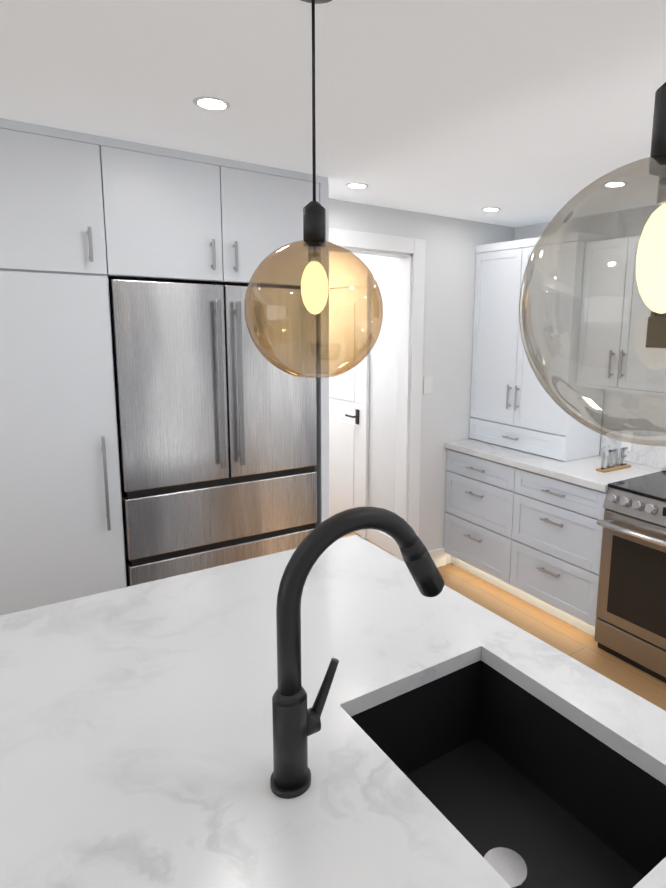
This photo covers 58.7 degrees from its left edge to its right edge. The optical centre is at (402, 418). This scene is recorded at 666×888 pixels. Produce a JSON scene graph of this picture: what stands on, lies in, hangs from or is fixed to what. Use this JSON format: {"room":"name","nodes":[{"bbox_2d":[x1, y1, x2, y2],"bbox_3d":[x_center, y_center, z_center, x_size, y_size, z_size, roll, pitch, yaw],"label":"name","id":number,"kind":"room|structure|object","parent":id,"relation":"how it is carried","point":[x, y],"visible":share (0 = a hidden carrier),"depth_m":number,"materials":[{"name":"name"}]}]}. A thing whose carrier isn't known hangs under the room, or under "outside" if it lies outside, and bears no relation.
{"room":"kitchen","nodes":[
{"label":"kitchen","id":0,"kind":"room"},
{"bbox_2d":[0,0,665,226],"bbox_3d":[-1.825,-1.074,1.907,10.000,0.050,11.200,-6,11,-36],"label":"ceiling","id":1,"kind":"structure","parent":0,"point":[519,113],"depth_m":1.76,"materials":[{"name":"paint"}]},
{"bbox_2d":[193,96,229,110],"bbox_3d":[-0.618,-1.022,1.901,0.115,0.005,0.115,-7,12,-41],"label":"recessed light","id":2,"kind":"object","parent":1,"relation":"in","point":[211,103],"depth_m":1.89,"materials":[{"name":"white"}]},
{"bbox_2d":[244,0,382,377],"bbox_3d":[-0.187,-0.497,1.245,0.300,0.812,0.300,-6,11,-36],"label":"pendant light","id":3,"kind":"object","parent":1,"relation":"hanging from","point":[314,244],"visible":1,"depth_m":1.24,"materials":[{"name":"amber glass"},{"name":"black metal"}]},
{"bbox_2d":[346,183,368,188],"bbox_3d":[-0.231,-1.196,3.007,0.115,0.005,0.115,-7,12,-41],"label":"recessed light","id":4,"kind":"object","parent":1,"relation":"in","point":[351,185],"depth_m":2.99,"materials":[{"name":"white"}]},
{"bbox_2d":[481,207,500,210],"bbox_3d":[0.538,-1.272,3.560,0.115,0.005,0.115,-8,13,-44],"label":"recessed light","id":5,"kind":"object","parent":1,"relation":"in","point":[487,208],"depth_m":3.54,"materials":[{"name":"white"}]},
{"bbox_2d":[519,82,665,445],"bbox_3d":[0.282,-0.380,0.583,0.300,0.812,0.300,-6,11,-36],"label":"pendant light","id":6,"kind":"object","parent":1,"relation":"hanging from","point":[650,260],"visible":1,"depth_m":0.61,"materials":[{"name":"smoked glass"},{"name":"black metal"}]},
{"bbox_2d":[604,181,626,186],"bbox_3d":[1.042,-1.150,2.874,0.115,0.005,0.115,-8,13,-44],"label":"recessed light","id":7,"kind":"object","parent":1,"relation":"in","point":[608,185],"depth_m":2.86,"materials":[{"name":"white"}]},
{"bbox_2d":[329,198,617,563],"bbox_3d":[-1.937,0.318,1.068,8.620,2.430,9.600,-6,11,-36],"label":"wall","id":8,"kind":"structure","parent":0,"point":[450,266],"depth_m":4.07,"materials":[{"name":"paint"}]},
{"bbox_2d":[104,137,323,288],"bbox_3d":[-0.915,-0.903,2.752,0.953,0.523,0.443,-6,11,-36],"label":"upper cabinet","id":9,"kind":"object","parent":8,"relation":"attached to","point":[179,216],"depth_m":2.52,"materials":[{"name":"white wood"}]},
{"bbox_2d":[329,276,369,539],"bbox_3d":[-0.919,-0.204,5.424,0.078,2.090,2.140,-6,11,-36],"label":"hall door","id":10,"kind":"structure","parent":8,"relation":"in","point":[348,435],"depth_m":4.80,"materials":[{"name":"white wood"}]},
{"bbox_2d":[329,228,445,567],"bbox_3d":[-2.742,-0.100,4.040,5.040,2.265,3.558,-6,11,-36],"label":"door frame","id":11,"kind":"structure","parent":8,"relation":"attached to","point":[411,330],"depth_m":3.86,"materials":[{"name":"white wood"}]},
{"bbox_2d":[423,376,432,393],"bbox_3d":[0.174,-0.228,3.947,0.075,0.115,0.009,-6,11,-36],"label":"switch plate","id":12,"kind":"object","parent":8,"relation":"attached to","point":[428,385],"visible":1,"depth_m":3.94,"materials":[{"name":"white plastic"}]},
{"bbox_2d":[581,236,665,395],"bbox_3d":[1.333,-0.593,3.320,0.289,0.821,0.562,-6,11,-36],"label":"upper cabinet","id":13,"kind":"object","parent":8,"relation":"attached to","point":[613,328],"depth_m":3.25,"materials":[{"name":"white wood"}]},
{"bbox_2d":[600,205,665,468],"bbox_3d":[2.311,-0.264,2.263,0.016,1.507,3.486,-6,11,-36],"label":"backsplash","id":14,"kind":"structure","parent":8,"relation":"attached to","point":[651,456],"depth_m":3.52,"materials":[{"name":"tile"}]},
{"bbox_2d":[645,310,665,347],"bbox_3d":[1.643,-0.709,2.686,0.504,0.787,0.770,-6,11,-36],"label":"range hood","id":15,"kind":"object","parent":8,"relation":"attached to","point":[652,325],"depth_m":2.86,"materials":[{"name":"grey metal"}]},
{"bbox_2d":[341,532,665,710],"bbox_3d":[-1.871,1.378,2.308,10.000,0.060,11.200,-6,11,-36],"label":"floor","id":16,"kind":"structure","parent":0,"point":[577,644],"depth_m":3.38,"materials":[{"name":"brown wood"}]},
{"bbox_2d":[0,118,126,615],"bbox_3d":[-1.539,0.097,2.470,0.554,2.428,0.443,-6,11,-36],"label":"tall cabinet","id":17,"kind":"object","parent":16,"relation":"on","point":[85,218],"depth_m":2.28,"materials":[{"name":"white wood"}]},
{"bbox_2d":[108,279,316,586],"bbox_3d":[-0.917,0.309,2.908,0.912,1.890,0.474,-6,11,-36],"label":"fridge","id":18,"kind":"object","parent":16,"relation":"on","point":[216,410],"visible":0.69,"depth_m":2.64,"materials":[{"name":"silver metal"}]},
{"bbox_2d":[444,449,511,589],"bbox_3d":[0.729,0.656,4.107,0.577,0.880,0.652,-6,11,-36],"label":"base cabinet","id":19,"kind":"object","parent":16,"relation":"on","point":[478,490],"depth_m":3.93,"materials":[{"name":"white wood"}]},
{"bbox_2d":[504,466,606,635],"bbox_3d":[1.111,0.748,3.587,0.577,0.880,0.652,-6,11,-36],"label":"base cabinet","id":20,"kind":"object","parent":16,"relation":"on","point":[533,538],"depth_m":3.41,"materials":[{"name":"white wood"}]},
{"bbox_2d":[594,466,665,682],"bbox_3d":[1.479,0.819,2.981,0.658,0.950,0.760,-6,11,-36],"label":"range","id":21,"kind":"object","parent":16,"relation":"on","point":[630,625],"visible":1,"depth_m":2.98,"materials":[{"name":"silver metal"}]},
{"bbox_3d":[2.402,1.065,1.801,0.614,0.880,2.266,-6,11,-36],"label":"base cabinet","id":22,"kind":"object","parent":16,"relation":"on","visible":0},
{"bbox_2d":[445,438,661,491],"bbox_3d":[1.810,0.464,2.557,0.599,0.040,4.337,-6,11,-36],"label":"countertop","id":23,"kind":"structure","parent":22,"relation":"on","point":[583,472],"depth_m":3.51,"materials":[{"name":"stone"}]},
{"bbox_2d":[469,232,608,461],"bbox_3d":[0.901,-0.466,3.882,0.355,1.329,0.896,-6,11,-36],"label":"upper cabinet","id":24,"kind":"object","parent":23,"relation":"on","point":[514,405],"depth_m":3.78,"materials":[{"name":"white wood"}]},
{"bbox_2d":[596,447,630,472],"bbox_3d":[1.233,0.233,3.410,0.260,0.117,0.060,-6,11,-36],"label":"decorative piece","id":25,"kind":"object","parent":23,"relation":"on","point":[616,455],"visible":1,"depth_m":3.40,"materials":[{"name":"silver wood"}]},
{"bbox_2d":[352,655,665,887],"bbox_3d":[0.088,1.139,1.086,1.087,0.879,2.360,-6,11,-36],"label":"sink","id":26,"kind":"object","parent":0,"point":[457,740],"depth_m":1.34,"materials":[{"name":"stone"}]},
{"bbox_2d":[0,535,519,846],"bbox_3d":[-0.486,0.587,1.544,1.380,0.040,0.860,-6,11,-36],"label":"island countertop","id":27,"kind":"structure","parent":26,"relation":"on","point":[104,696],"depth_m":1.42,"materials":[{"name":"white stone"}]},
{"bbox_2d":[0,628,665,887],"bbox_3d":[-0.055,0.691,0.957,1.380,0.040,0.610,-6,11,-36],"label":"island countertop","id":28,"kind":"structure","parent":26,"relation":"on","point":[361,821],"depth_m":0.97,"materials":[{"name":"white stone"}]},
{"bbox_2d":[270,506,443,798],"bbox_3d":[-0.073,0.399,1.099,0.374,0.488,0.072,-6,11,-36],"label":"faucet","id":29,"kind":"object","parent":28,"relation":"on","point":[296,722],"visible":1,"depth_m":1.01,"materials":[{"name":"black metal"}]},
{"bbox_2d":[628,851,665,887],"bbox_3d":[0.402,0.802,0.336,1.380,0.040,0.950,-6,11,-36],"label":"island countertop","id":30,"kind":"structure","parent":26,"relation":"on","point":[655,877],"depth_m":0.89,"materials":[{"name":"white stone"}]}
]}

